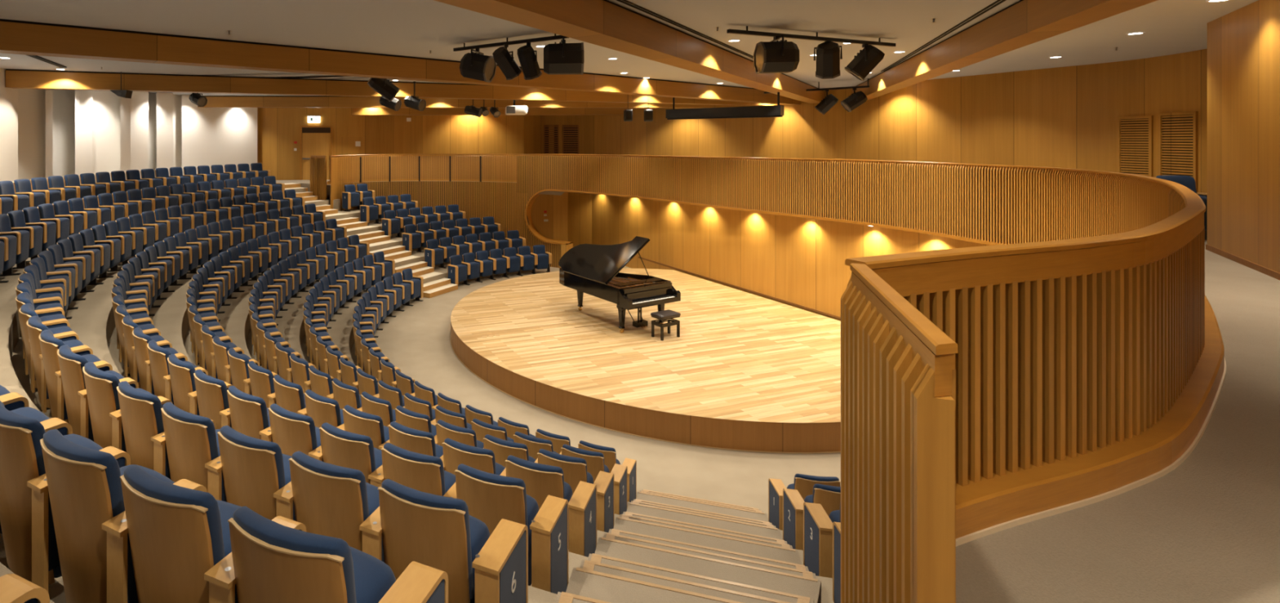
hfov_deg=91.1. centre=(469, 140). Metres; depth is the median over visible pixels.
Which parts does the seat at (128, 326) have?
armrest, arm panel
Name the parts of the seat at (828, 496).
arm panel, armrest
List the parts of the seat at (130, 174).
armrest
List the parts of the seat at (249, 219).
armrest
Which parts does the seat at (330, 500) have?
armrest, arm panel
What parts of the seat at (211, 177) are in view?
armrest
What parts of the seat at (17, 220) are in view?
arm panel, armrest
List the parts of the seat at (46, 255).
arm panel, armrest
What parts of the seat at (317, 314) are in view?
armrest, arm panel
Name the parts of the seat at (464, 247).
armrest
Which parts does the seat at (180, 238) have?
arm panel, armrest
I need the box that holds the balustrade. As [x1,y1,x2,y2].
[326,154,1226,546]
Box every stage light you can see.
[188,93,207,106]
[367,77,399,102]
[379,82,401,111]
[404,81,426,111]
[459,48,496,82]
[464,99,482,117]
[480,99,488,116]
[489,99,501,117]
[492,44,521,79]
[516,42,542,79]
[543,37,583,75]
[753,35,799,74]
[813,40,842,79]
[814,89,838,115]
[840,88,867,111]
[844,44,884,80]
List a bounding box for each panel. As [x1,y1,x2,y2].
[543,124,559,154]
[562,124,578,154]
[1116,115,1153,177]
[1158,111,1197,192]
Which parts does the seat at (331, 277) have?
arm panel, armrest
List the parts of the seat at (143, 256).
arm panel, armrest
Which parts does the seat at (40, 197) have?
arm panel, armrest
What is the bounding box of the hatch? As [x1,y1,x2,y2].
[342,137,362,155]
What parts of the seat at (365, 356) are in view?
armrest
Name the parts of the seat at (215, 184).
armrest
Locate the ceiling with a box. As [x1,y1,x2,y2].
[0,0,1258,96]
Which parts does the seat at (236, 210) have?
armrest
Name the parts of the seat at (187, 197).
armrest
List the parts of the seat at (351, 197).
arm panel, armrest, armrest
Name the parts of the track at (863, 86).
rail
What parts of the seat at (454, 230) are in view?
armrest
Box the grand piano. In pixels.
[558,235,680,333]
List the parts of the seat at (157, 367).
armrest, arm panel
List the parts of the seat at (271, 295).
arm panel, armrest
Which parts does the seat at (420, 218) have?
armrest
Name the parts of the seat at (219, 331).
armrest, arm panel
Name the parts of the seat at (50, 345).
armrest, arm panel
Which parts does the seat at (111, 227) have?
arm panel, armrest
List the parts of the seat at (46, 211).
armrest, arm panel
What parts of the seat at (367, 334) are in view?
armrest, arm panel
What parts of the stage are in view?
trim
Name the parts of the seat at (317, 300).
arm panel, armrest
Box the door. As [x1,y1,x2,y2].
[300,125,332,180]
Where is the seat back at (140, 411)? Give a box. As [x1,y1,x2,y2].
[118,381,164,434]
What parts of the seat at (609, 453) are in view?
armrest, arm panel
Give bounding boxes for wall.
[0,67,257,185]
[257,107,524,198]
[524,115,541,154]
[530,191,990,321]
[541,48,1207,193]
[1207,0,1279,273]
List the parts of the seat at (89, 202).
arm panel, armrest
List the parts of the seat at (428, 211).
armrest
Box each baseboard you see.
[638,256,840,319]
[1205,244,1279,280]
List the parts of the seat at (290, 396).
armrest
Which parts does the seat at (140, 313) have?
armrest, arm panel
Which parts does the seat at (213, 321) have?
armrest, arm panel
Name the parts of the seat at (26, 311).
armrest, arm panel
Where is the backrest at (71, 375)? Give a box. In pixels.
[58,345,88,389]
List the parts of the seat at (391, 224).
arm panel, armrest, leg, armrest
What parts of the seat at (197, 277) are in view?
arm panel, armrest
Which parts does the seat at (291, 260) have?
arm panel, armrest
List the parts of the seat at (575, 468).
armrest, arm panel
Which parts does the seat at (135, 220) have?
arm panel, armrest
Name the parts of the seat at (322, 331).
armrest, arm panel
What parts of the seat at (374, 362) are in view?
armrest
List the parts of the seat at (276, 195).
armrest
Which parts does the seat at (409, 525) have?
armrest, arm panel, armrest, arm panel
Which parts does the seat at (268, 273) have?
armrest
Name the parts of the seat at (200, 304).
arm panel, armrest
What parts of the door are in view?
frame, frame, frame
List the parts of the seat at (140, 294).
arm panel, armrest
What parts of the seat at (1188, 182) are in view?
armrest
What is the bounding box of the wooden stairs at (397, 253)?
[284,182,457,297]
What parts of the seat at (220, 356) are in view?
armrest, arm panel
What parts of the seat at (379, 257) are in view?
arm panel, armrest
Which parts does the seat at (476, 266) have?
leg, armrest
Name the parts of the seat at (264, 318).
armrest, arm panel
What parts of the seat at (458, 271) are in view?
arm panel, armrest, armrest, leg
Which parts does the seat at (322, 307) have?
armrest, arm panel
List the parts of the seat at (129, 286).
arm panel, armrest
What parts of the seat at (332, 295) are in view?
armrest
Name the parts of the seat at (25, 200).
armrest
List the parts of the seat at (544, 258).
armrest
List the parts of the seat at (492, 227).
armrest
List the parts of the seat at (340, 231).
armrest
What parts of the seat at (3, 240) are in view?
armrest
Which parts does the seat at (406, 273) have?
arm panel, armrest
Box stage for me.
[450,268,840,453]
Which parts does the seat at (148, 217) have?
arm panel, armrest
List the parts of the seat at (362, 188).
armrest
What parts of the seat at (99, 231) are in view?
arm panel, armrest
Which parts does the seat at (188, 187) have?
armrest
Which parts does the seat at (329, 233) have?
armrest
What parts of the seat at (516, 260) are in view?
armrest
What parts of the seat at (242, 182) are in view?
armrest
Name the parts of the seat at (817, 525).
arm panel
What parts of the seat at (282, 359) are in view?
armrest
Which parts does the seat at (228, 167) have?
armrest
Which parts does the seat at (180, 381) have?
armrest, arm panel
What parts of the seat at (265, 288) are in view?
arm panel, armrest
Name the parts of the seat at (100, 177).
armrest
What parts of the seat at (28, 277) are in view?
arm panel, armrest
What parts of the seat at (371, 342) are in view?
armrest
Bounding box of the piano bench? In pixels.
[650,309,680,341]
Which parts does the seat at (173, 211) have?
armrest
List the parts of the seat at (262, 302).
arm panel, armrest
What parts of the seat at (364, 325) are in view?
arm panel, armrest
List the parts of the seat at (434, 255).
arm panel, armrest, armrest, leg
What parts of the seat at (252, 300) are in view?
armrest, arm panel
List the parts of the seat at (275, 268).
armrest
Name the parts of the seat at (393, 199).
armrest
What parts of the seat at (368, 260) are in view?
armrest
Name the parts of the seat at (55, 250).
arm panel, armrest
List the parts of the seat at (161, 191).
armrest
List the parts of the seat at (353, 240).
armrest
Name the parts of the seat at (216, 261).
arm panel, armrest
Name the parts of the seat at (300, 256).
armrest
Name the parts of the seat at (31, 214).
arm panel, armrest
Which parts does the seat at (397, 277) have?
arm panel, armrest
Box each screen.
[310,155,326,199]
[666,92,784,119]
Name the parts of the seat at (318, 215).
armrest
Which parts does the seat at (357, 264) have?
armrest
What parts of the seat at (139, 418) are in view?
armrest, arm panel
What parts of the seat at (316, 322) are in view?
armrest, arm panel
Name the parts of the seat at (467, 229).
armrest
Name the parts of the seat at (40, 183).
arm panel, armrest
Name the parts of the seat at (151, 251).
arm panel, armrest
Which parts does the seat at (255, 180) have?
armrest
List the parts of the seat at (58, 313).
armrest, arm panel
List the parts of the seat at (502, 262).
leg, armrest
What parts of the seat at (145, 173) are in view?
armrest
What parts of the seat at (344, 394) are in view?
armrest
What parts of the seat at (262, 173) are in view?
armrest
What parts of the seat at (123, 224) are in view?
arm panel, armrest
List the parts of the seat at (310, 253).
arm panel, armrest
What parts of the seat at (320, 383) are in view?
armrest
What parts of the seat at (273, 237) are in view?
armrest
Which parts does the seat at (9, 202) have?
arm panel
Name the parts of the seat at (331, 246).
armrest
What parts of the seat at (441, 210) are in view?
armrest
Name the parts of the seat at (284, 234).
armrest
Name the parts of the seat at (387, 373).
armrest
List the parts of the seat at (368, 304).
armrest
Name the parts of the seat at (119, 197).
armrest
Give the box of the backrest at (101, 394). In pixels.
[84,362,119,410]
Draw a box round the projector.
[505,100,528,115]
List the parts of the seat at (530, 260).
armrest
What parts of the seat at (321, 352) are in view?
armrest, arm panel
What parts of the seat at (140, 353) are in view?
armrest, arm panel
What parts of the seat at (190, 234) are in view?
armrest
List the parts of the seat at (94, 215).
arm panel, armrest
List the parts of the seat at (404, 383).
armrest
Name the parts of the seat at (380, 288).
armrest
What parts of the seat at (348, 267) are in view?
arm panel, armrest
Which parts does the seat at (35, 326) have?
armrest, arm panel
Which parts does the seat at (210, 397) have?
armrest, arm panel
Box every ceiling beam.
[0,18,800,105]
[4,69,781,106]
[197,95,745,108]
[351,107,634,115]
[433,0,824,103]
[852,0,1158,100]
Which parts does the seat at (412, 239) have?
arm panel, armrest, leg, armrest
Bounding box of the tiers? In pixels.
[0,187,834,602]
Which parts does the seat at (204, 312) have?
armrest, arm panel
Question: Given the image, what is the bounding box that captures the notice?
[355,141,360,146]
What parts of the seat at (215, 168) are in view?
armrest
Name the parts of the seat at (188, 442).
arm panel, armrest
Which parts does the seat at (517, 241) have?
armrest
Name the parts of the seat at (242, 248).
arm panel, armrest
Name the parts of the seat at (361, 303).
arm panel, armrest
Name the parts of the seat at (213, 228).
armrest, arm panel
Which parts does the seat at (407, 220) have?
armrest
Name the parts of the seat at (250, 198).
armrest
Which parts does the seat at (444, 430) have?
armrest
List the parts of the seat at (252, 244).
armrest, arm panel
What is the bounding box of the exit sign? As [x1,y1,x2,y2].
[306,115,320,122]
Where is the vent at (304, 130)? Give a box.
[302,127,330,133]
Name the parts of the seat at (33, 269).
arm panel, armrest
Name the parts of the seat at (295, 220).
armrest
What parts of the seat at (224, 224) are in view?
armrest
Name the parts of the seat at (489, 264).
leg, armrest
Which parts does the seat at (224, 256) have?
arm panel, armrest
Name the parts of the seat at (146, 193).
armrest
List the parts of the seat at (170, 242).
armrest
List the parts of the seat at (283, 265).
armrest, arm panel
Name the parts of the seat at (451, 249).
armrest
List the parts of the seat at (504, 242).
armrest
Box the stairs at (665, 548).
[554,488,821,602]
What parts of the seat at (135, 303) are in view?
arm panel, armrest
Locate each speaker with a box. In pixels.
[109,71,132,98]
[623,94,632,121]
[644,109,653,121]
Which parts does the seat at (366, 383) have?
armrest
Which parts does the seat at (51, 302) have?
arm panel, armrest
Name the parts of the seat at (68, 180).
arm panel, armrest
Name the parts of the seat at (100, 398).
armrest, arm panel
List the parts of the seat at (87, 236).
arm panel, armrest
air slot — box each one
[25,54,66,67]
[615,0,753,58]
[880,0,1006,71]
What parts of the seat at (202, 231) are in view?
arm panel, armrest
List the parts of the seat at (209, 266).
arm panel, armrest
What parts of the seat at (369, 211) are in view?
arm panel, armrest, leg, armrest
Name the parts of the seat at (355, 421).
armrest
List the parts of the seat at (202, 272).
arm panel, armrest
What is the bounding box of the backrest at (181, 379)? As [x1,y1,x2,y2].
[168,354,195,391]
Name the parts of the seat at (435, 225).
armrest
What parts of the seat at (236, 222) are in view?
armrest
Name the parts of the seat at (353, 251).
armrest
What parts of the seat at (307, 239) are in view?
armrest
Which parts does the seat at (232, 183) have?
armrest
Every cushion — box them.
[0,181,15,195]
[0,197,13,214]
[0,213,11,232]
[0,235,17,271]
[0,240,4,274]
[0,400,45,475]
[8,210,26,227]
[11,230,29,264]
[13,178,31,192]
[16,282,35,310]
[17,195,29,210]
[17,292,32,305]
[19,272,36,299]
[20,303,38,316]
[22,206,40,222]
[24,264,41,289]
[26,226,43,257]
[27,315,48,330]
[30,257,47,280]
[31,177,48,190]
[32,192,44,207]
[35,302,62,310]
[37,293,62,301]
[38,203,55,218]
[38,250,54,272]
[39,222,56,251]
[40,314,66,321]
[40,329,65,349]
[41,284,65,309]
[43,429,124,517]
[47,175,64,188]
[47,244,63,264]
[47,275,69,313]
[48,190,60,204]
[48,326,72,334]
[53,200,69,215]
[53,217,69,244]
[53,267,75,305]
[53,434,102,577]
[57,239,73,257]
[62,261,83,297]
[62,339,84,347]
[63,174,79,186]
[64,188,75,201]
[67,198,84,212]
[68,233,84,252]
[69,214,83,235]
[72,254,91,288]
[79,186,90,199]
[80,173,95,184]
[80,229,94,246]
[82,248,100,281]
[82,354,100,362]
[83,195,98,208]
[85,211,97,229]
[91,224,106,240]
[93,244,110,274]
[94,184,105,199]
[95,172,111,182]
[96,208,110,225]
[97,193,113,205]
[103,221,118,235]
[104,239,120,268]
[104,370,124,379]
[109,182,119,203]
[111,170,125,181]
[111,285,124,304]
[112,191,127,203]
[112,294,124,306]
[113,205,124,221]
[113,277,127,300]
[115,217,130,231]
[116,234,132,262]
[116,304,129,315]
[117,270,130,291]
[119,464,174,484]
[122,263,135,283]
[123,181,134,197]
[123,315,138,328]
[125,303,146,309]
[126,169,140,180]
[127,189,142,200]
[127,202,137,217]
[127,294,146,300]
[128,213,142,227]
[128,230,143,257]
[128,257,142,275]
[130,286,149,310]
[130,313,150,319]
[133,327,151,344]
[134,279,152,311]
[135,388,151,394]
[136,251,149,269]
[138,180,148,198]
[138,324,155,330]
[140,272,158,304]
[141,168,155,178]
[141,187,155,198]
[141,200,151,212]
[141,210,155,224]
[141,226,155,251]
[144,245,157,262]
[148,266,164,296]
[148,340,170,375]
[150,335,164,342]
[151,178,162,195]
[153,240,166,257]
[154,198,164,209]
[154,208,168,220]
[154,222,166,243]
[155,168,168,177]
[155,186,169,196]
[155,260,172,289]
[162,402,218,460]
[164,236,176,252]
[164,254,180,282]
[165,347,178,354]
[166,177,176,193]
[167,195,177,214]
[167,205,181,217]
[168,219,178,237]
[169,167,182,176]
[169,184,183,194]
[173,232,186,247]
[175,249,189,276]
[177,217,191,232]
[179,176,190,192]
[180,194,191,213]
[180,203,194,214]
[183,166,196,175]
[183,182,196,192]
[183,360,196,368]
[184,228,197,242]
[185,245,198,271]
[186,288,198,308]
[186,296,195,306]
[188,280,199,300]
[189,305,199,315]
[192,273,203,292]
[193,175,203,191]
[193,192,204,211]
[193,200,206,212]
[193,213,203,229]
[193,314,206,326]
[195,225,208,238]
[195,240,208,265]
[197,165,210,174]
[197,181,210,191]
[197,267,208,284]
[198,303,215,308]
[200,295,216,304]
[200,311,216,317]
[201,324,216,338]
[203,262,214,278]
[203,288,218,315]
[204,211,215,226]
[204,321,220,327]
[205,191,217,208]
[206,174,216,189]
[206,199,219,209]
[206,237,218,260]
[207,222,220,234]
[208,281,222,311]
[210,256,222,271]
[211,164,223,173]
[211,180,223,189]
[213,275,228,303]
[213,331,226,337]
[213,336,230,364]
[215,429,220,456]
[216,499,240,556]
[217,208,227,223]
[217,233,229,256]
[218,189,230,207]
[218,218,231,231]
[218,251,230,266]
[219,173,229,187]
[219,196,232,207]
[219,425,285,488]
[220,269,235,296]
[224,164,236,173]
[224,178,236,188]
[225,342,236,347]
[227,246,239,261]
[228,264,242,289]
[228,347,249,378]
[229,230,240,248]
[230,207,239,222]
[231,187,243,204]
[231,216,243,227]
[232,173,242,186]
[232,195,244,205]
[236,242,248,256]
[236,258,250,284]
[237,164,249,172]
[238,177,250,186]
[241,204,252,222]
[241,226,252,243]
[243,213,255,225]
[244,186,256,203]
[245,172,254,185]
[245,193,257,203]
[245,254,258,278]
[246,238,258,251]
[248,296,258,315]
[248,303,257,312]
[250,163,262,171]
[250,288,260,306]
[251,177,262,186]
[251,224,263,239]
[251,312,261,322]
[253,281,263,299]
[254,203,264,221]
[255,211,267,222]
[256,250,268,273]
[256,321,267,333]
[257,171,267,184]
[257,185,268,201]
[257,235,269,247]
[257,275,267,292]
[258,191,271,201]
[258,310,273,315]
[259,302,274,315]
[260,318,275,323]
[262,295,276,320]
[263,270,274,285]
[264,176,275,184]
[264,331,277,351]
[265,221,275,235]
[266,201,276,218]
[266,246,278,268]
[266,288,280,315]
[266,327,279,333]
[266,408,270,426]
[267,208,279,219]
[267,231,279,244]
[270,184,281,199]
[270,264,280,279]
[271,191,283,199]
[272,282,285,308]
[274,337,284,342]
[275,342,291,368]
[276,242,288,262]
[277,218,286,235]
[278,259,288,274]
[279,200,288,216]
[279,228,290,239]
[279,276,292,302]
[280,207,291,217]
[282,453,292,484]
[284,189,296,198]
[284,347,294,352]
[286,255,297,268]
[287,271,299,296]
[288,217,297,233]
[288,239,298,256]
[290,226,302,236]
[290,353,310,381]
[291,198,301,214]
[292,205,303,215]
[295,251,306,263]
[295,266,306,290]
[297,235,309,252]
[300,214,310,231]
[302,223,313,234]
[303,302,312,319]
[303,309,311,319]
[304,204,316,213]
[304,262,315,284]
[305,247,316,259]
[305,294,314,311]
[305,317,313,327]
[308,288,318,304]
[309,326,319,337]
[310,233,320,248]
[312,213,322,230]
[312,315,325,319]
[313,221,325,231]
[313,257,324,279]
[313,282,323,297]
[313,307,326,325]
[313,323,326,328]
[315,244,326,255]
[315,426,320,447]
[316,336,328,358]
[317,301,329,326]
[317,331,328,336]
[320,231,332,244]
[320,276,329,291]
[321,422,375,472]
[322,294,334,319]
[324,254,334,275]
[324,341,334,346]
[325,218,337,228]
[325,240,337,252]
[326,271,337,285]
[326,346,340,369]
[327,288,340,313]
[333,228,343,245]
[333,250,344,271]
[333,351,343,355]
[334,266,345,279]
[334,283,346,306]
[337,237,348,248]
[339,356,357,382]
[339,408,343,424]
[342,278,354,300]
[343,262,354,275]
[344,184,355,192]
[344,247,355,263]
[348,235,359,245]
[349,546,395,602]
[350,192,359,207]
[351,273,362,295]
[352,258,364,271]
[352,312,360,330]
[353,320,359,329]
[354,305,362,322]
[355,244,366,261]
[355,329,364,338]
[356,183,368,191]
[356,298,365,314]
[360,191,371,204]
[360,269,372,289]
[360,325,373,330]
[360,338,371,351]
[361,292,370,307]
[361,318,373,332]
[362,197,373,205]
[362,333,374,338]
[363,254,373,266]
[364,311,377,335]
[365,482,379,515]
[367,342,377,347]
[368,205,377,220]
[368,286,377,301]
[368,304,381,328]
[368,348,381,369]
[369,265,381,285]
[373,251,384,262]
[373,447,382,469]
[374,281,384,295]
[375,195,386,204]
[375,298,386,322]
[375,351,385,357]
[378,204,390,218]
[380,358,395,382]
[381,261,391,280]
[382,276,393,289]
[382,293,394,315]
[383,426,389,441]
[384,210,395,218]
[387,195,398,203]
[390,218,399,234]
[390,421,435,456]
[391,288,401,310]
[391,408,395,421]
[392,272,402,284]
[393,203,402,217]
[396,208,408,217]
[400,194,411,202]
[400,217,412,232]
[400,283,410,304]
[402,268,413,280]
[404,224,416,233]
[405,201,414,215]
[408,279,420,299]
[409,207,420,216]
[410,233,421,249]
[415,215,424,231]
[417,222,428,231]
[421,231,433,247]
[422,206,433,214]
[426,214,436,229]
[426,239,438,248]
[430,221,441,230]
[431,408,435,420]
[431,424,436,436]
[433,248,443,265]
[435,205,446,213]
[435,229,445,244]
[435,444,443,457]
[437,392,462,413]
[440,213,449,227]
[440,237,451,247]
[443,219,454,228]
[444,246,455,262]
[444,470,455,493]
[448,204,458,213]
[448,228,458,243]
[449,254,462,265]
[453,212,462,226]
[453,235,464,244]
[456,218,467,227]
[456,264,466,282]
[457,463,528,553]
[458,244,468,260]
[462,226,471,241]
[462,253,475,262]
[462,407,465,415]
[466,234,477,243]
[466,422,471,429]
[467,262,479,279]
[469,217,480,226]
[469,515,489,602]
[471,242,481,257]
[474,226,484,239]
[476,250,488,261]
[476,440,484,448]
[479,232,491,241]
[480,259,493,276]
[483,216,494,225]
[484,240,494,256]
[484,434,528,461]
[487,224,497,239]
[489,248,502,258]
[493,231,505,239]
[493,257,506,274]
[495,462,505,475]
[497,240,508,254]
[498,417,529,435]
[504,247,515,257]
[506,230,519,239]
[506,256,519,272]
[506,436,513,442]
[506,455,564,498]
[511,238,522,253]
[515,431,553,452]
[518,245,530,255]
[520,254,533,271]
[526,494,538,586]
[528,456,536,462]
[533,244,545,254]
[535,253,548,269]
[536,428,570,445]
[538,448,587,482]
[562,444,604,471]
[564,481,572,502]
[579,440,616,463]
[586,471,593,484]
[604,464,608,472]
[650,309,680,319]
[786,483,794,489]
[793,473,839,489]
[804,494,812,502]
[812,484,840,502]
[828,510,839,522]
[839,502,840,522]
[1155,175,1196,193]
[1199,195,1207,231]
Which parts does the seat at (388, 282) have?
arm panel, armrest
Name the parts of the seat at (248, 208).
armrest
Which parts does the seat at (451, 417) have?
armrest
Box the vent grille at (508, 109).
[506,106,515,113]
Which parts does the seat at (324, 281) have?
arm panel, armrest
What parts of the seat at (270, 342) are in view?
armrest, arm panel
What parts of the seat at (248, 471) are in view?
armrest, arm panel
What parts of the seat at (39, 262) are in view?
arm panel, armrest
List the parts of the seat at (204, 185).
armrest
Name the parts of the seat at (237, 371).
armrest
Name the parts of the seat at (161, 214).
armrest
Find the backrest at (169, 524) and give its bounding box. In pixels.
[124,464,225,565]
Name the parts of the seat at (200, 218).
armrest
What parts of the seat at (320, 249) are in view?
armrest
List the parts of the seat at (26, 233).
arm panel, armrest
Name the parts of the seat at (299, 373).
armrest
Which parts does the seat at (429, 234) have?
armrest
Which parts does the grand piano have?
leg, lid, leg, iron frame, leg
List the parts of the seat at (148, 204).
armrest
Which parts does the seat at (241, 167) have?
armrest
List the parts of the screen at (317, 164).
handrail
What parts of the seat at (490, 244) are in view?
armrest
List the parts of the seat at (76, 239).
arm panel, armrest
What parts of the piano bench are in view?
leg, leg, frame, leg, leg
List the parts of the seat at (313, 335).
armrest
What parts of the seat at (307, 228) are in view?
armrest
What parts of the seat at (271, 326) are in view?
armrest, arm panel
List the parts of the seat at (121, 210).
armrest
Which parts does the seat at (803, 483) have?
arm panel, armrest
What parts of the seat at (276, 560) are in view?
armrest, arm panel, armrest, arm panel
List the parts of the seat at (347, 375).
armrest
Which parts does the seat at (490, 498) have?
armrest, armrest, arm panel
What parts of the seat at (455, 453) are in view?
armrest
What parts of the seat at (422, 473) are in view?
armrest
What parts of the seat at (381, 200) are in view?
armrest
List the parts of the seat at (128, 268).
arm panel, armrest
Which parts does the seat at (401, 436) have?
armrest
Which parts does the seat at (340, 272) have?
armrest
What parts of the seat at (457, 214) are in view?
armrest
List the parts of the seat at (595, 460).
armrest, arm panel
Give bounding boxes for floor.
[275,179,1279,602]
[350,266,840,518]
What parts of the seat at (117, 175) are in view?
armrest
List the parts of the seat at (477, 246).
armrest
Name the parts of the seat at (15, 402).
arm panel, armrest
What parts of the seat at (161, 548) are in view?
arm panel, armrest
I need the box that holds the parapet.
[840,263,957,602]
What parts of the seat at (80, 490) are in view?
armrest, arm panel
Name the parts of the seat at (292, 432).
armrest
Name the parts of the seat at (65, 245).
arm panel, armrest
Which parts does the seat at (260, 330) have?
armrest, arm panel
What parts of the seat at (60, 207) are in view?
arm panel, armrest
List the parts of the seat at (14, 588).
arm panel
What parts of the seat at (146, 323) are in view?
armrest, arm panel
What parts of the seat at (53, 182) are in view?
arm panel, armrest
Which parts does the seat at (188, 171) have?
armrest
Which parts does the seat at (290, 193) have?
armrest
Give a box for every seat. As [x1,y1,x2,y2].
[0,181,33,210]
[0,195,17,214]
[0,198,1,214]
[0,213,33,269]
[0,231,21,276]
[0,236,8,283]
[0,385,10,395]
[0,392,48,537]
[0,400,102,584]
[0,573,49,602]
[7,210,46,262]
[13,178,49,207]
[15,282,62,310]
[15,292,66,368]
[17,272,62,306]
[18,303,72,391]
[22,206,60,251]
[22,264,66,309]
[26,315,84,411]
[26,429,174,602]
[29,257,71,319]
[30,177,65,204]
[37,203,73,244]
[37,250,78,310]
[39,329,100,422]
[46,244,85,301]
[47,175,79,201]
[52,200,87,235]
[54,345,124,435]
[56,239,94,293]
[63,174,95,199]
[67,198,101,229]
[67,233,103,285]
[77,362,151,448]
[79,173,110,199]
[79,229,113,278]
[82,195,114,225]
[90,224,124,271]
[95,172,124,203]
[97,193,128,221]
[102,221,135,266]
[102,464,240,602]
[109,381,186,470]
[110,170,138,197]
[111,191,142,217]
[111,285,146,309]
[111,294,150,358]
[112,277,147,308]
[115,217,146,257]
[115,270,150,310]
[115,304,155,376]
[121,263,155,316]
[121,315,164,388]
[125,169,152,198]
[126,189,155,212]
[128,213,158,251]
[128,257,160,307]
[131,327,178,391]
[135,251,167,300]
[140,168,166,195]
[141,187,168,209]
[141,210,170,243]
[143,245,174,293]
[145,340,196,397]
[151,402,220,492]
[153,240,182,285]
[154,208,182,237]
[155,168,180,193]
[155,186,182,214]
[163,236,191,279]
[163,354,213,413]
[167,205,194,232]
[168,167,193,192]
[169,184,195,213]
[173,232,201,273]
[180,203,206,229]
[183,166,206,191]
[183,182,208,211]
[184,228,211,268]
[186,288,215,308]
[186,296,216,342]
[187,280,217,312]
[187,305,220,364]
[187,368,232,429]
[191,273,220,321]
[192,314,226,367]
[193,200,218,226]
[195,225,222,260]
[196,181,221,208]
[196,267,225,313]
[197,165,220,189]
[200,324,236,376]
[203,262,230,306]
[204,425,292,519]
[204,506,448,602]
[206,199,231,223]
[207,222,232,256]
[210,164,232,187]
[210,180,234,207]
[210,256,237,298]
[210,336,250,382]
[217,251,244,292]
[218,218,244,248]
[219,196,243,222]
[219,386,270,439]
[223,164,245,186]
[224,178,246,204]
[224,347,265,392]
[226,246,253,286]
[230,216,255,243]
[232,195,255,222]
[236,242,262,280]
[237,164,257,185]
[237,177,259,203]
[242,213,266,239]
[243,360,277,408]
[244,193,267,221]
[246,238,271,275]
[248,296,273,315]
[248,303,275,352]
[249,288,275,317]
[250,163,271,184]
[250,177,272,201]
[250,312,279,366]
[253,281,278,325]
[254,211,278,235]
[256,321,284,368]
[257,191,279,218]
[257,235,280,270]
[257,275,282,318]
[258,403,320,456]
[262,270,288,311]
[262,331,294,372]
[263,176,284,199]
[266,208,289,235]
[266,374,306,413]
[267,231,291,262]
[270,264,294,304]
[271,191,293,216]
[272,342,308,380]
[273,451,379,551]
[277,259,302,297]
[278,228,302,256]
[279,207,302,233]
[284,189,305,214]
[285,255,309,292]
[286,353,316,393]
[289,226,312,252]
[292,205,313,231]
[295,251,318,286]
[297,389,343,427]
[301,223,324,248]
[302,302,325,319]
[302,309,326,353]
[304,204,325,230]
[304,247,328,281]
[304,294,327,325]
[304,317,328,364]
[304,365,334,397]
[308,288,331,328]
[308,422,382,484]
[309,326,334,366]
[313,221,335,244]
[313,282,336,321]
[315,244,337,275]
[315,336,343,373]
[319,276,342,314]
[324,218,346,245]
[324,346,354,378]
[325,240,347,271]
[326,271,349,308]
[326,377,361,408]
[334,266,356,302]
[336,237,358,263]
[336,356,362,386]
[336,404,389,449]
[341,184,363,212]
[342,262,365,297]
[347,235,369,261]
[351,312,373,330]
[352,258,374,291]
[352,320,374,364]
[352,368,378,395]
[353,305,374,332]
[355,329,377,372]
[356,183,374,204]
[356,298,377,337]
[356,391,395,426]
[359,479,528,602]
[360,197,381,226]
[360,338,385,373]
[361,292,382,330]
[362,254,384,286]
[367,286,389,323]
[367,348,395,379]
[368,442,455,496]
[373,251,395,280]
[373,380,404,409]
[374,195,393,218]
[374,281,395,317]
[377,358,403,386]
[378,421,443,457]
[381,210,403,237]
[382,276,404,311]
[386,195,405,217]
[387,405,436,436]
[391,272,413,306]
[391,369,415,395]
[395,208,415,232]
[400,194,417,215]
[401,224,424,253]
[401,268,423,301]
[403,392,435,421]
[408,207,427,231]
[410,381,437,406]
[417,222,436,247]
[422,206,439,229]
[423,239,446,268]
[430,221,448,244]
[431,392,465,415]
[431,405,471,429]
[434,419,484,448]
[435,205,453,227]
[439,237,459,262]
[440,438,505,475]
[443,219,462,243]
[443,463,568,594]
[447,204,465,226]
[447,254,470,285]
[452,235,471,260]
[455,218,474,241]
[462,253,483,282]
[464,404,497,426]
[465,234,484,257]
[469,217,487,239]
[471,418,513,442]
[475,250,496,279]
[479,232,498,256]
[482,216,501,239]
[483,434,536,467]
[489,248,509,278]
[493,231,511,254]
[497,417,535,439]
[500,455,596,557]
[503,247,523,275]
[506,230,525,253]
[513,431,558,459]
[518,245,537,274]
[532,244,551,272]
[534,448,613,533]
[535,428,570,453]
[560,444,627,515]
[577,440,636,502]
[768,473,840,530]
[782,484,840,550]
[803,502,840,577]
[832,521,840,602]
[1155,175,1207,239]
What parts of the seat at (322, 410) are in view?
armrest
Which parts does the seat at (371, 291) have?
armrest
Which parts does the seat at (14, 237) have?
arm panel, armrest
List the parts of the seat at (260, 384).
armrest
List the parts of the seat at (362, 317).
arm panel, armrest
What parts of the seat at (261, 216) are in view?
armrest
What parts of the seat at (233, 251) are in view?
arm panel, armrest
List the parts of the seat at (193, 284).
arm panel, armrest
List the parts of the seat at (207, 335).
armrest, arm panel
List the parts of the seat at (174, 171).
armrest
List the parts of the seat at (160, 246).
arm panel, armrest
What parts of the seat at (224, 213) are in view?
armrest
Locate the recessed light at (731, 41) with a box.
[727,40,741,42]
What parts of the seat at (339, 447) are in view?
armrest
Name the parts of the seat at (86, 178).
armrest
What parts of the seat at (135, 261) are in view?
arm panel, armrest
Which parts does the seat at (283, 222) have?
armrest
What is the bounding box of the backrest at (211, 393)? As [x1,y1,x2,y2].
[195,368,229,409]
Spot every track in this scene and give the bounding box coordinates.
[453,33,568,51]
[727,26,895,47]
[764,78,869,93]
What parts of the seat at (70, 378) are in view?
armrest, arm panel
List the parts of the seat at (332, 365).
armrest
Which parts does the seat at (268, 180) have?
armrest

